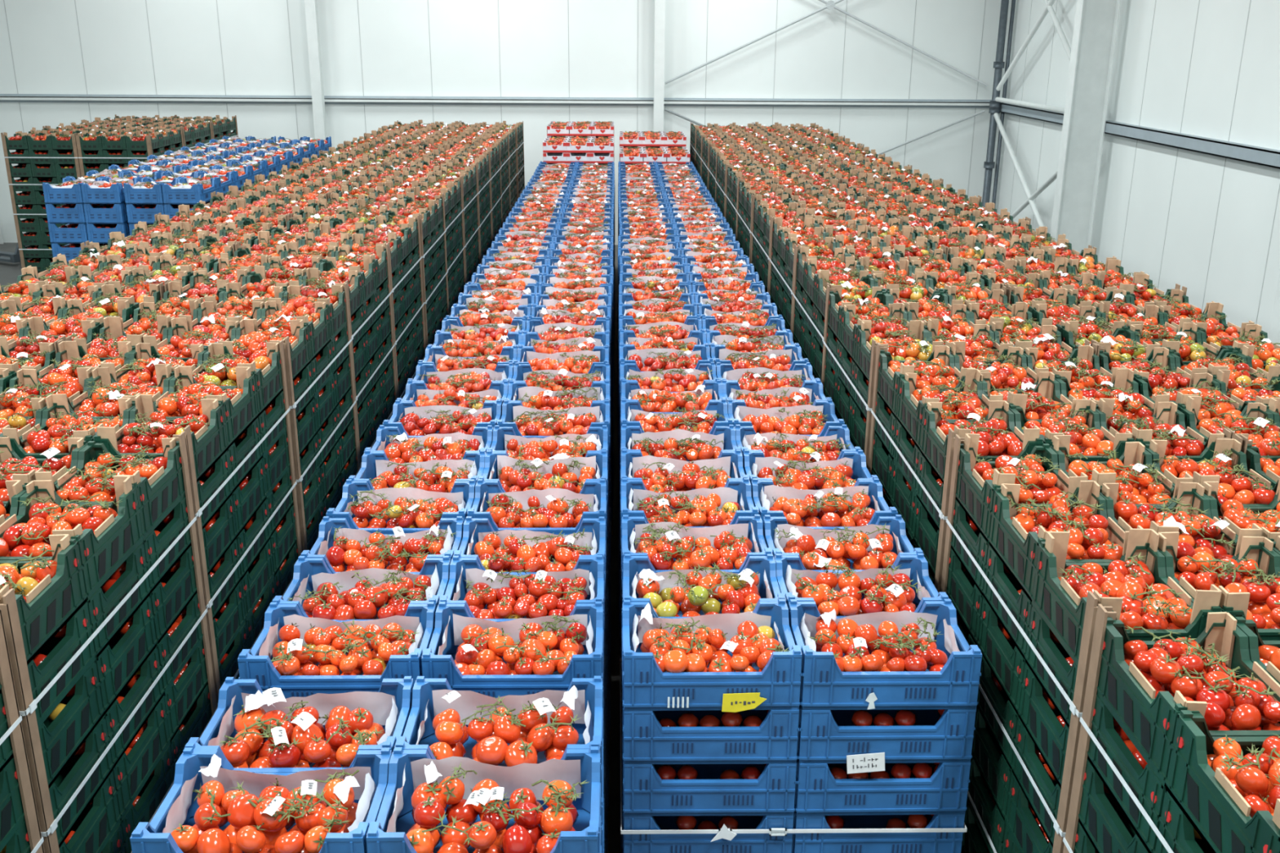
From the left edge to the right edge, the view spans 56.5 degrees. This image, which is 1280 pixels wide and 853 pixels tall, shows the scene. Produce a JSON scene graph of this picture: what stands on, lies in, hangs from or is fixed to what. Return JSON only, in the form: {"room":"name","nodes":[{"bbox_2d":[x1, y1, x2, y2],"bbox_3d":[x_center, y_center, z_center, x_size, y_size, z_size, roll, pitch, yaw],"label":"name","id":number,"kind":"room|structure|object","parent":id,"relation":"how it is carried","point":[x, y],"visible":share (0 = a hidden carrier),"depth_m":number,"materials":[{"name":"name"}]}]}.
{"room":"warehouse","nodes":[
{"label":"warehouse","id":0,"kind":"room"},
{"bbox_2d":[0,242,620,852],"bbox_3d":[-3.300,0.599,11.716,22.090,0.100,28.240,0,18,-1],"label":"floor","id":1,"kind":"structure","parent":0,"point":[9,271],"depth_m":9.20,"materials":[{"name":"concrete"}]},
{"bbox_2d":[0,607,44,852],"bbox_3d":[-2.315,1.987,2.997,1.135,2.722,1.457,0,18,-1],"label":"crate","id":2,"kind":"object","parent":1,"relation":"on","point":[20,827],"visible":1,"depth_m":3.37,"materials":[{"name":"plastic"}]},
{"bbox_2d":[0,339,60,394],"bbox_3d":[-3.502,1.065,5.777,1.135,2.722,1.457,0,18,-1],"label":"crate","id":3,"kind":"object","parent":1,"relation":"on","point":[9,366],"visible":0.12,"depth_m":5.92,"materials":[{"name":"plastic"}]},
{"bbox_2d":[0,124,112,275],"bbox_3d":[-9.240,-3.438,19.348,1.135,2.723,1.457,0,18,-1],"label":"crate","id":4,"kind":"object","parent":1,"relation":"on","point":[46,155],"visible":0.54,"depth_m":18.51,"materials":[{"name":"plastic"}]},
{"bbox_2d":[0,282,164,360],"bbox_3d":[-3.537,0.606,7.178,1.135,2.719,1.457,0,18,-1],"label":"crate","id":5,"kind":"object","parent":1,"relation":"on","point":[43,316],"visible":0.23,"depth_m":6.91,"materials":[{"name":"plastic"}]},
{"bbox_2d":[42,170,159,262],"bbox_3d":[-5.926,-1.486,13.560,0.816,2.675,1.210,0,18,-1],"label":"crate","id":6,"kind":"object","parent":1,"relation":"on","point":[95,206],"visible":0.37,"depth_m":12.71,"materials":[{"name":"plastic"}]},
{"bbox_2d":[0,431,217,852],"bbox_3d":[-2.340,1.527,4.398,1.135,2.720,1.457,0,18,-1],"label":"crate","id":7,"kind":"object","parent":1,"relation":"on","point":[103,602],"visible":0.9,"depth_m":4.11,"materials":[{"name":"plastic"}]},
{"bbox_2d":[0,242,235,299],"bbox_3d":[-3.562,0.143,8.579,1.135,2.722,1.457,0,18,-1],"label":"crate","id":8,"kind":"object","parent":1,"relation":"on","point":[131,272],"visible":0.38,"depth_m":8.06,"materials":[{"name":"plastic"}]},
{"bbox_2d":[75,126,183,177],"bbox_3d":[-8.110,-3.435,19.371,1.135,2.719,1.457,0,18,-1],"label":"crate","id":9,"kind":"object","parent":1,"relation":"on","point":[117,147],"visible":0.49,"depth_m":18.40,"materials":[{"name":"plastic"}]},
{"bbox_2d":[91,160,195,177],"bbox_3d":[-5.952,-1.872,14.733,0.809,2.675,1.207,0,18,-1],"label":"crate","id":10,"kind":"object","parent":1,"relation":"on","point":[134,166],"visible":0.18,"depth_m":14.30,"materials":[{"name":"plastic"}]},
{"bbox_2d":[0,339,302,704],"bbox_3d":[-2.374,1.067,5.799,1.135,2.719,1.457,0,18,-1],"label":"crate","id":11,"kind":"object","parent":1,"relation":"on","point":[233,415],"visible":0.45,"depth_m":5.43,"materials":[{"name":"plastic"}]},
{"bbox_2d":[114,120,213,150],"bbox_3d":[-8.137,-3.898,20.776,1.135,2.721,1.457,0,18,-1],"label":"crate","id":12,"kind":"object","parent":1,"relation":"on","point":[193,134],"visible":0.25,"depth_m":20.44,"materials":[{"name":"plastic"}]},
{"bbox_2d":[123,170,234,235],"bbox_3d":[-5.080,-1.486,13.576,0.809,2.675,1.207,0,18,-1],"label":"crate","id":13,"kind":"object","parent":1,"relation":"on","point":[164,195],"visible":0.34,"depth_m":12.68,"materials":[{"name":"plastic"}]},
{"bbox_2d":[133,151,226,165],"bbox_3d":[-5.970,-2.258,15.906,0.816,2.675,1.210,0,18,-1],"label":"crate","id":14,"kind":"object","parent":1,"relation":"on","point":[181,157],"visible":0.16,"depth_m":15.47,"materials":[{"name":"plastic"}]},
{"bbox_2d":[84,213,287,255],"bbox_3d":[-3.587,-0.317,9.980,1.135,2.720,1.457,0,18,-1],"label":"crate","id":15,"kind":"object","parent":1,"relation":"on","point":[205,237],"visible":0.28,"depth_m":9.45,"materials":[{"name":"food"}]},
{"bbox_2d":[147,115,238,141],"bbox_3d":[-8.164,-4.361,22.182,1.135,2.722,1.457,0,18,-1],"label":"crate","id":16,"kind":"object","parent":1,"relation":"on","point":[220,128],"visible":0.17,"depth_m":21.81,"materials":[{"name":"plastic"}]},
{"bbox_2d":[65,280,360,551],"bbox_3d":[-2.393,0.605,7.199,1.135,2.722,1.457,0,18,-1],"label":"crate","id":17,"kind":"object","parent":1,"relation":"on","point":[315,333],"visible":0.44,"depth_m":6.80,"materials":[{"name":"plastic"}]},
{"bbox_2d":[165,160,265,191],"bbox_3d":[-5.098,-1.871,14.749,0.816,2.675,1.210,0,18,-1],"label":"crate","id":18,"kind":"object","parent":1,"relation":"on","point":[242,172],"visible":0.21,"depth_m":14.31,"materials":[{"name":"plastic"}]},
{"bbox_2d":[158,192,328,226],"bbox_3d":[-3.612,-0.778,11.381,1.135,2.721,1.457,0,18,-1],"label":"crate","id":19,"kind":"object","parent":1,"relation":"on","point":[247,207],"visible":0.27,"depth_m":10.88,"materials":[{"name":"food"}]},
{"bbox_2d":[201,151,290,179],"bbox_3d":[-5.124,-2.257,15.922,0.809,2.675,1.207,0,18,-1],"label":"crate","id":20,"kind":"object","parent":1,"relation":"on","point":[273,162],"visible":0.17,"depth_m":15.49,"materials":[{"name":"plastic"}]},
{"bbox_2d":[231,142,312,165],"bbox_3d":[-5.143,-2.643,17.095,0.816,2.675,1.210,0,18,-1],"label":"crate","id":21,"kind":"object","parent":1,"relation":"on","point":[296,153],"visible":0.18,"depth_m":16.66,"materials":[{"name":"plastic"}]},
{"bbox_2d":[167,241,397,467],"bbox_3d":[-2.430,0.143,8.600,1.135,2.723,1.457,0,18,-1],"label":"crate","id":22,"kind":"object","parent":1,"relation":"on","point":[366,277],"visible":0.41,"depth_m":8.28,"materials":[{"name":"plastic"}]},
{"bbox_2d":[213,174,358,203],"bbox_3d":[-3.639,-1.239,12.781,1.135,2.722,1.457,0,18,-1],"label":"crate","id":23,"kind":"object","parent":1,"relation":"on","point":[279,189],"visible":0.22,"depth_m":12.29,"materials":[{"name":"food"}]},
{"bbox_2d":[257,136,332,158],"bbox_3d":[-5.169,-3.029,18.268,0.809,2.675,1.207,0,18,-1],"label":"crate","id":24,"kind":"object","parent":1,"relation":"on","point":[317,144],"visible":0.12,"depth_m":17.84,"materials":[{"name":"plastic"}]},
{"bbox_2d":[304,0,327,139],"bbox_3d":[-6.415,-7.641,23.424,0.200,8.200,0.200,0,18,-1],"label":"steel column","id":25,"kind":"structure","parent":1,"relation":"on","point":[311,6],"depth_m":23.55,"materials":[{"name":"white metal"}]},
{"bbox_2d":[256,160,383,184],"bbox_3d":[-3.666,-1.700,14.182,1.135,2.723,1.457,0,18,-1],"label":"crate","id":26,"kind":"object","parent":1,"relation":"on","point":[322,171],"visible":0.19,"depth_m":13.70,"materials":[{"name":"plastic"}]},
{"bbox_2d":[237,214,426,398],"bbox_3d":[-2.461,-0.316,10.001,1.135,2.721,1.457,0,18,-1],"label":"crate","id":27,"kind":"object","parent":1,"relation":"on","point":[403,240],"visible":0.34,"depth_m":9.68,"materials":[{"name":"plastic"}]},
{"bbox_2d":[291,150,404,169],"bbox_3d":[-3.692,-2.160,15.583,1.135,2.722,1.457,0,18,-1],"label":"crate","id":28,"kind":"object","parent":1,"relation":"on","point":[366,160],"visible":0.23,"depth_m":15.13,"materials":[{"name":"plastic"}]},
{"bbox_2d":[129,675,604,852],"bbox_3d":[-0.718,1.986,3.772,1.207,2.261,0.809,0,18,-1],"label":"crate","id":29,"kind":"object","parent":1,"relation":"on","point":[426,766],"visible":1,"depth_m":3.41,"materials":[{"name":"plastic"}]},
{"bbox_2d":[290,192,448,347],"bbox_3d":[-2.479,-0.776,11.402,1.135,2.720,1.457,0,18,-1],"label":"crate","id":30,"kind":"object","parent":1,"relation":"on","point":[431,213],"visible":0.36,"depth_m":11.06,"materials":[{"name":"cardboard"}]},
{"bbox_2d":[320,141,422,157],"bbox_3d":[-3.713,-2.620,16.985,1.135,2.720,1.457,0,18,-1],"label":"crate","id":31,"kind":"object","parent":1,"relation":"on","point":[390,148],"visible":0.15,"depth_m":16.52,"materials":[{"name":"food"}]},
{"bbox_2d":[344,133,435,148],"bbox_3d":[-3.747,-3.081,18.386,1.135,2.719,1.457,0,18,-1],"label":"crate","id":32,"kind":"object","parent":1,"relation":"on","point":[407,140],"visible":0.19,"depth_m":17.97,"materials":[{"name":"plastic"}]},
{"bbox_2d":[328,175,466,315],"bbox_3d":[-2.514,-1.237,12.803,1.135,2.719,1.457,0,18,-1],"label":"crate","id":33,"kind":"object","parent":1,"relation":"on","point":[424,189],"visible":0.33,"depth_m":12.52,"materials":[{"name":"plastic"}]},
{"bbox_2d":[360,162,480,283],"bbox_3d":[-2.538,-1.699,14.204,1.135,2.722,1.457,0,18,-1],"label":"crate","id":34,"kind":"object","parent":1,"relation":"on","point":[444,174],"visible":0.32,"depth_m":13.88,"materials":[{"name":"plastic"}]},
{"bbox_2d":[237,515,607,852],"bbox_3d":[-0.741,1.637,4.842,1.208,2.255,1.209,0,18,-1],"label":"crate","id":35,"kind":"object","parent":1,"relation":"on","point":[482,610],"visible":0.59,"depth_m":4.34,"materials":[{"name":"plastic"}]},
{"bbox_2d":[385,150,492,264],"bbox_3d":[-2.561,-2.160,15.605,1.135,2.723,1.457,0,18,-1],"label":"crate","id":36,"kind":"object","parent":1,"relation":"on","point":[428,161],"visible":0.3,"depth_m":15.29,"materials":[{"name":"plastic"}]},
{"bbox_2d":[405,141,502,240],"bbox_3d":[-2.585,-2.620,17.006,1.135,2.721,1.457,0,18,-1],"label":"crate","id":37,"kind":"object","parent":1,"relation":"on","point":[444,149],"visible":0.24,"depth_m":16.75,"materials":[{"name":"plastic"}]},
{"bbox_2d":[422,133,510,222],"bbox_3d":[-2.619,-3.081,18.407,1.135,2.722,1.457,0,18,-1],"label":"crate","id":38,"kind":"object","parent":1,"relation":"on","point":[460,140],"visible":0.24,"depth_m":18.17,"materials":[{"name":"plastic"}]},
{"bbox_2d":[325,425,609,852],"bbox_3d":[-0.761,1.249,6.023,1.208,2.255,1.209,0,18,-1],"label":"crate","id":39,"kind":"object","parent":1,"relation":"on","point":[549,484],"visible":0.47,"depth_m":5.57,"materials":[{"name":"plastic"}]},
{"bbox_2d":[442,126,517,211],"bbox_3d":[-2.647,-3.541,19.808,1.135,2.719,1.457,0,18,-1],"label":"crate","id":40,"kind":"object","parent":1,"relation":"on","point":[470,132],"visible":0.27,"depth_m":19.59,"materials":[{"name":"plastic"}]},
{"bbox_2d":[454,120,524,198],"bbox_3d":[-2.660,-4.003,21.209,1.135,2.722,1.457,0,18,-1],"label":"crate","id":41,"kind":"object","parent":1,"relation":"on","point":[461,126],"visible":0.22,"depth_m":20.88,"materials":[{"name":"plastic"}]},
{"bbox_2d":[382,362,611,759],"bbox_3d":[-0.780,0.860,7.206,1.208,2.255,1.209,0,18,-1],"label":"crate","id":42,"kind":"object","parent":1,"relation":"on","point":[543,403],"visible":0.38,"depth_m":6.82,"materials":[{"name":"plastic"}]},
{"bbox_2d":[417,318,610,373],"bbox_3d":[-0.812,0.476,8.371,1.209,2.255,1.209,0,18,-1],"label":"crate","id":43,"kind":"object","parent":1,"relation":"on","point":[575,348],"visible":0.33,"depth_m":8.01,"materials":[{"name":"plastic"}]},
{"bbox_2d":[445,283,612,597],"bbox_3d":[-0.831,0.084,9.563,1.208,2.255,1.209,0,18,-1],"label":"crate","id":44,"kind":"object","parent":1,"relation":"on","point":[548,304],"visible":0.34,"depth_m":9.22,"materials":[{"name":"plastic"}]},
{"bbox_2d":[467,256,613,534],"bbox_3d":[-0.841,-0.300,10.734,1.210,2.255,1.215,0,18,-1],"label":"crate","id":45,"kind":"object","parent":1,"relation":"on","point":[515,274],"visible":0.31,"depth_m":10.39,"materials":[{"name":"plastic"}]},
{"bbox_2d":[483,235,613,439],"bbox_3d":[-0.865,-0.689,11.914,1.208,2.255,1.209,0,18,-1],"label":"crate","id":46,"kind":"object","parent":1,"relation":"on","point":[502,249],"visible":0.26,"depth_m":11.63,"materials":[{"name":"food"}]},
{"bbox_2d":[496,217,613,258],"bbox_3d":[-0.891,-1.076,13.093,1.208,2.255,1.209,0,18,-1],"label":"crate","id":47,"kind":"object","parent":1,"relation":"on","point":[579,231],"visible":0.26,"depth_m":12.75,"materials":[{"name":"food"}]},
{"bbox_2d":[506,202,613,223],"bbox_3d":[-0.913,-1.461,14.262,1.208,2.255,1.209,0,18,-1],"label":"crate","id":48,"kind":"object","parent":1,"relation":"on","point":[521,213],"visible":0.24,"depth_m":13.93,"materials":[{"name":"food"}]},
{"bbox_2d":[515,189,614,284],"bbox_3d":[-0.938,-1.853,15.454,1.208,2.255,1.209,0,18,-1],"label":"crate","id":49,"kind":"object","parent":1,"relation":"on","point":[526,197],"visible":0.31,"depth_m":15.10,"materials":[{"name":"plastic"}]},
{"bbox_2d":[524,178,614,355],"bbox_3d":[-0.958,-2.244,16.641,1.210,2.255,1.215,0,18,-1],"label":"crate","id":50,"kind":"object","parent":1,"relation":"on","point":[535,187],"visible":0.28,"depth_m":16.29,"materials":[{"name":"plastic"}]},
{"bbox_2d":[530,169,614,183],"bbox_3d":[-0.978,-2.627,17.807,1.209,2.255,1.209,0,18,-1],"label":"crate","id":51,"kind":"object","parent":1,"relation":"on","point":[591,176],"visible":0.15,"depth_m":17.48,"materials":[{"name":"plastic"}]},
{"bbox_2d":[535,160,614,173],"bbox_3d":[-1.008,-3.016,18.990,1.208,2.255,1.209,0,18,-1],"label":"crate","id":52,"kind":"object","parent":1,"relation":"on","point":[579,166],"visible":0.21,"depth_m":18.67,"materials":[{"name":"plastic"}]},
{"bbox_2d":[542,135,613,165],"bbox_3d":[-1.028,-3.656,20.471,1.167,2.546,1.217,0,18,-1],"label":"crate","id":53,"kind":"object","parent":1,"relation":"on","point":[589,149],"visible":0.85,"depth_m":19.59,"materials":[{"name":"cardboard"}]},
{"bbox_2d":[546,120,613,137],"bbox_3d":[-1.052,-4.127,21.632,1.178,2.715,1.211,0,18,-1],"label":"crate","id":54,"kind":"object","parent":53,"relation":"on","point":[570,128],"visible":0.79,"depth_m":20.69,"materials":[{"name":"white cardboard"}]},
{"bbox_2d":[619,146,690,164],"bbox_3d":[0.235,-3.571,20.502,1.174,2.381,1.211,0,18,-1],"label":"crate","id":55,"kind":"object","parent":1,"relation":"on","point":[636,155],"visible":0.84,"depth_m":19.62,"materials":[{"name":"white cardboard"}]},
{"bbox_2d":[619,130,686,148],"bbox_3d":[0.209,-4.046,21.682,1.167,2.546,1.217,0,18,-1],"label":"crate","id":56,"kind":"object","parent":55,"relation":"on","point":[657,140],"visible":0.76,"depth_m":20.77,"materials":[{"name":"white cardboard"}]},
{"bbox_2d":[617,160,696,173],"bbox_3d":[0.255,-3.034,19.072,1.209,2.255,1.209,0,18,-1],"label":"crate","id":57,"kind":"object","parent":1,"relation":"on","point":[687,167],"visible":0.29,"depth_m":18.74,"materials":[{"name":"plastic"}]},
{"bbox_2d":[653,0,665,132],"bbox_3d":[0.384,-7.636,23.554,0.200,8.200,0.200,0,18,-1],"label":"steel column","id":58,"kind":"structure","parent":1,"relation":"on","point":[660,5],"depth_m":23.61,"materials":[{"name":"white metal"}]},
{"bbox_2d":[664,0,987,86],"bbox_3d":[3.747,-8.289,23.435,6.500,3.044,0.048,0,18,-1],"label":"brace","id":59,"kind":"object","parent":58,"relation":"attached to","point":[830,4],"visible":1,"depth_m":23.62,"materials":[{"name":"metal"}]},
{"bbox_2d":[617,169,702,183],"bbox_3d":[0.276,-2.642,17.878,1.208,2.255,1.209,0,18,-1],"label":"crate","id":60,"kind":"object","parent":1,"relation":"on","point":[639,176],"visible":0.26,"depth_m":17.56,"materials":[{"name":"plastic"}]},
{"bbox_2d":[617,178,707,195],"bbox_3d":[0.295,-2.253,16.695,1.208,2.255,1.209,0,18,-1],"label":"crate","id":61,"kind":"object","parent":1,"relation":"on","point":[698,186],"visible":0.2,"depth_m":16.38,"materials":[{"name":"food"}]},
{"bbox_2d":[617,189,715,236],"bbox_3d":[0.319,-1.866,15.520,1.208,2.255,1.209,0,18,-1],"label":"crate","id":62,"kind":"object","parent":1,"relation":"on","point":[657,197],"visible":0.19,"depth_m":15.19,"materials":[{"name":"plastic"}]},
{"bbox_2d":[618,202,724,222],"bbox_3d":[0.343,-1.480,14.346,1.208,2.255,1.209,0,18,-1],"label":"crate","id":63,"kind":"object","parent":1,"relation":"on","point":[710,212],"visible":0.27,"depth_m":14.05,"materials":[{"name":"food"}]},
{"bbox_2d":[618,217,735,240],"bbox_3d":[0.371,-1.092,13.168,1.209,2.255,1.209,0,18,-1],"label":"crate","id":64,"kind":"object","parent":1,"relation":"on","point":[696,228],"visible":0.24,"depth_m":12.84,"materials":[{"name":"food"}]},
{"bbox_2d":[617,234,746,482],"bbox_3d":[0.379,-0.707,11.996,1.210,2.255,1.215,0,18,-1],"label":"crate","id":65,"kind":"object","parent":1,"relation":"on","point":[645,249],"visible":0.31,"depth_m":11.60,"materials":[{"name":"plastic"}]},
{"bbox_2d":[619,255,763,292],"bbox_3d":[0.414,-0.324,10.830,1.208,2.255,1.209,0,18,-1],"label":"crate","id":66,"kind":"object","parent":1,"relation":"on","point":[729,275],"visible":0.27,"depth_m":10.48,"materials":[{"name":"food"}]},
{"bbox_2d":[618,282,782,438],"bbox_3d":[0.430,0.069,9.636,1.208,2.255,1.209,0,18,-1],"label":"crate","id":67,"kind":"object","parent":1,"relation":"on","point":[753,306],"visible":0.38,"depth_m":9.27,"materials":[{"name":"plastic"}]},
{"bbox_2d":[617,316,808,675],"bbox_3d":[0.451,0.461,8.445,1.208,2.255,1.209,0,18,-1],"label":"crate","id":68,"kind":"object","parent":1,"relation":"on","point":[664,345],"visible":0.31,"depth_m":8.06,"materials":[{"name":"plastic"}]},
{"bbox_2d":[689,121,761,166],"bbox_3d":[1.476,-3.990,21.260,1.135,2.721,1.457,0,18,-1],"label":"crate","id":69,"kind":"object","parent":1,"relation":"on","point":[732,126],"visible":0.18,"depth_m":20.88,"materials":[{"name":"plastic"}]},
{"bbox_2d":[619,361,844,711],"bbox_3d":[0.479,0.854,7.251,1.209,2.255,1.209,0,18,-1],"label":"crate","id":70,"kind":"object","parent":1,"relation":"on","point":[706,397],"visible":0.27,"depth_m":6.87,"materials":[{"name":"plastic"}]},
{"bbox_2d":[694,127,772,176],"bbox_3d":[1.506,-3.531,19.858,1.135,2.723,1.457,0,18,-1],"label":"crate","id":71,"kind":"object","parent":1,"relation":"on","point":[760,134],"visible":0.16,"depth_m":19.46,"materials":[{"name":"plastic"}]},
{"bbox_2d":[701,134,785,189],"bbox_3d":[1.537,-3.069,18.458,1.135,2.722,1.457,0,18,-1],"label":"crate","id":72,"kind":"object","parent":1,"relation":"on","point":[750,141],"visible":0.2,"depth_m":18.06,"materials":[{"name":"plastic"}]},
{"bbox_2d":[707,143,800,201],"bbox_3d":[1.568,-2.607,17.057,1.135,2.719,1.457,0,18,-1],"label":"crate","id":73,"kind":"object","parent":1,"relation":"on","point":[759,152],"visible":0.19,"depth_m":16.75,"materials":[{"name":"cardboard"}]},
{"bbox_2d":[619,424,897,852],"bbox_3d":[0.501,1.246,6.058,1.210,2.255,1.215,0,18,-1],"label":"crate","id":74,"kind":"object","parent":1,"relation":"on","point":[696,479],"visible":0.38,"depth_m":5.66,"materials":[{"name":"plastic"}]},
{"bbox_2d":[715,152,817,217],"bbox_3d":[1.584,-2.147,15.656,1.135,2.720,1.457,0,18,-1],"label":"crate","id":75,"kind":"object","parent":1,"relation":"on","point":[745,162],"visible":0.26,"depth_m":15.24,"materials":[{"name":"food"}]},
{"bbox_2d":[724,164,839,240],"bbox_3d":[1.619,-1.686,14.255,1.135,2.721,1.457,0,18,-1],"label":"crate","id":76,"kind":"object","parent":1,"relation":"on","point":[758,175],"visible":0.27,"depth_m":13.87,"materials":[{"name":"food"}]},
{"bbox_2d":[736,177,865,263],"bbox_3d":[1.643,-1.227,12.854,1.135,2.723,1.457,0,18,-1],"label":"crate","id":77,"kind":"object","parent":1,"relation":"on","point":[807,192],"visible":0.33,"depth_m":12.48,"materials":[{"name":"plastic"}]},
{"bbox_2d":[620,514,982,852],"bbox_3d":[0.526,1.634,4.875,1.214,2.257,1.223,0,18,-1],"label":"crate","id":78,"kind":"object","parent":1,"relation":"on","point":[785,687],"visible":1,"depth_m":4.16,"materials":[{"name":"plastic"}]},
{"bbox_2d":[773,135,862,149],"bbox_3d":[2.662,-3.067,18.480,1.135,2.720,1.457,0,18,-1],"label":"crate","id":79,"kind":"object","parent":1,"relation":"on","point":[798,142],"visible":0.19,"depth_m":18.02,"materials":[{"name":"plastic"}]},
{"bbox_2d":[751,194,899,293],"bbox_3d":[1.675,-0.765,11.453,1.135,2.722,1.457,0,18,-1],"label":"crate","id":80,"kind":"object","parent":1,"relation":"on","point":[795,211],"visible":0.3,"depth_m":11.02,"materials":[{"name":"plastic"}]},
{"bbox_2d":[786,143,884,159],"bbox_3d":[2.698,-2.607,17.079,1.135,2.722,1.457,0,18,-1],"label":"crate","id":81,"kind":"object","parent":1,"relation":"on","point":[815,152],"visible":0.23,"depth_m":16.64,"materials":[{"name":"food"}]},
{"bbox_2d":[800,153,909,173],"bbox_3d":[2.715,-2.145,15.678,1.135,2.719,1.457,0,18,-1],"label":"crate","id":82,"kind":"object","parent":1,"relation":"on","point":[836,162],"visible":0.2,"depth_m":15.29,"materials":[{"name":"food"}]},
{"bbox_2d":[768,217,943,332],"bbox_3d":[1.702,-0.303,10.053,1.135,2.719,1.457,0,18,-1],"label":"crate","id":83,"kind":"object","parent":1,"relation":"on","point":[868,241],"visible":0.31,"depth_m":9.60,"materials":[{"name":"food"}]},
{"bbox_2d":[819,164,941,187],"bbox_3d":[2.755,-1.686,14.277,1.135,2.722,1.457,0,18,-1],"label":"crate","id":84,"kind":"object","parent":1,"relation":"on","point":[853,175],"visible":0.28,"depth_m":13.76,"materials":[{"name":"plastic"}]},
{"bbox_2d":[791,245,1004,382],"bbox_3d":[1.727,0.157,8.652,1.135,2.720,1.457,0,18,-1],"label":"crate","id":85,"kind":"object","parent":1,"relation":"on","point":[916,277],"visible":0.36,"depth_m":8.19,"materials":[{"name":"food"}]},
{"bbox_2d":[840,178,979,207],"bbox_3d":[2.780,-1.225,12.876,1.135,2.721,1.457,0,18,-1],"label":"crate","id":86,"kind":"object","parent":1,"relation":"on","point":[888,193],"visible":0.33,"depth_m":12.38,"materials":[{"name":"plastic"}]},
{"bbox_2d":[867,195,1028,227],"bbox_3d":[2.799,-0.765,11.475,1.135,2.723,1.457,0,18,-1],"label":"crate","id":87,"kind":"object","parent":1,"relation":"on","point":[940,211],"visible":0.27,"depth_m":10.96,"materials":[{"name":"food"}]},
{"bbox_2d":[822,284,1090,468],"bbox_3d":[1.743,0.617,7.250,1.135,2.722,1.457,0,18,-1],"label":"crate","id":88,"kind":"object","parent":1,"relation":"on","point":[910,330],"visible":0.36,"depth_m":6.76,"materials":[{"name":"plastic"}]},
{"bbox_2d":[900,217,1092,259],"bbox_3d":[2.823,-0.304,10.074,1.135,2.722,1.457,0,18,-1],"label":"crate","id":89,"kind":"object","parent":1,"relation":"on","point":[1022,240],"visible":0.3,"depth_m":9.57,"materials":[{"name":"food"}]},
{"bbox_2d":[982,0,1015,208],"bbox_3d":[7.176,-7.569,23.526,0.320,8.180,0.220,0,18,-1],"label":"pipe","id":90,"kind":"object","parent":1,"relation":"on","point":[994,106],"visible":0.88,"depth_m":23.80,"materials":[{"name":"grey metal"}]},
{"bbox_2d":[867,341,1231,592],"bbox_3d":[1.777,1.077,5.849,1.135,2.723,1.457,0,18,-1],"label":"crate","id":91,"kind":"object","parent":1,"relation":"on","point":[1016,405],"visible":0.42,"depth_m":5.33,"materials":[{"name":"plastic"}]},
{"bbox_2d":[946,246,1180,302],"bbox_3d":[2.854,0.158,8.673,1.135,2.719,1.457,0,18,-1],"label":"crate","id":92,"kind":"object","parent":1,"relation":"on","point":[1042,273],"visible":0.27,"depth_m":8.16,"materials":[{"name":"plastic"}]},
{"bbox_2d":[1050,0,1120,252],"bbox_3d":[7.041,-5.929,18.504,0.580,8.200,0.260,0,18,-1],"label":"steel column","id":93,"kind":"structure","parent":1,"relation":"on","point":[1096,21],"depth_m":18.84,"materials":[{"name":"white metal"}]},
{"bbox_2d":[993,0,1071,226],"bbox_3d":[7.147,-5.892,21.309,0.090,6.155,4.942,0,18,-1],"label":"brace","id":94,"kind":"object","parent":93,"relation":"attached to","point":[1049,3],"visible":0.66,"depth_m":21.72,"materials":[{"name":"paint"}]},
{"bbox_2d":[940,433,1279,852],"bbox_3d":[1.809,1.539,4.449,1.135,2.722,1.457,0,18,-1],"label":"crate","id":95,"kind":"object","parent":1,"relation":"on","point":[1034,542],"visible":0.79,"depth_m":4.03,"materials":[{"name":"plastic"}]},
{"bbox_2d":[1006,285,1279,364],"bbox_3d":[2.887,0.619,7.272,1.135,2.720,1.457,0,18,-1],"label":"crate","id":96,"kind":"object","parent":1,"relation":"on","point":[1126,326],"visible":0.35,"depth_m":6.74,"materials":[{"name":"food"}]},
{"bbox_2d":[1062,604,1279,852],"bbox_3d":[1.833,2.000,3.048,1.135,2.721,1.457,0,18,-1],"label":"crate","id":97,"kind":"object","parent":1,"relation":"on","point":[1178,751],"visible":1,"depth_m":3.04,"materials":[{"name":"plastic"}]},
{"bbox_2d":[1094,342,1279,461],"bbox_3d":[2.902,1.079,5.871,1.135,2.721,1.457,0,18,-1],"label":"crate","id":98,"kind":"object","parent":1,"relation":"on","point":[1238,393],"visible":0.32,"depth_m":5.59,"materials":[{"name":"food"}]},
{"bbox_2d":[1240,434,1279,488],"bbox_3d":[2.943,1.539,4.470,1.135,2.723,1.457,0,18,-1],"label":"crate","id":99,"kind":"object","parent":1,"relation":"on","point":[1269,469],"visible":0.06,"depth_m":4.65,"materials":[{"name":"plastic"}]},
{"bbox_2d":[0,0,1011,244],"bbox_3d":[-3.526,-7.735,23.772,21.850,8.200,0.124,0,18,-1],"label":"wall","id":100,"kind":"structure","parent":0,"point":[497,48],"depth_m":23.87,"materials":[{"name":"white metal"}]},
{"bbox_2d":[0,93,991,107],"bbox_3d":[-3.531,-6.565,24.022,21.850,0.160,0.140,0,18,-1],"label":"trim","id":101,"kind":"structure","parent":100,"relation":"attached to","point":[59,98],"depth_m":24.03,"materials":[{"name":"paint"}]},
{"bbox_2d":[995,0,1279,337],"bbox_3d":[7.708,-3.336,10.630,0.124,8.200,28.000,0,18,-1],"label":"wall","id":102,"kind":"structure","parent":0,"point":[1208,225],"depth_m":16.66,"materials":[{"name":"white metal"}]},
{"bbox_2d":[1000,102,1279,168],"bbox_3d":[7.563,-2.135,10.944,0.160,0.180,27.850,0,18,-1],"label":"trim","id":103,"kind":"structure","parent":102,"relation":"attached to","point":[1263,156],"depth_m":16.36,"materials":[{"name":"paint"}]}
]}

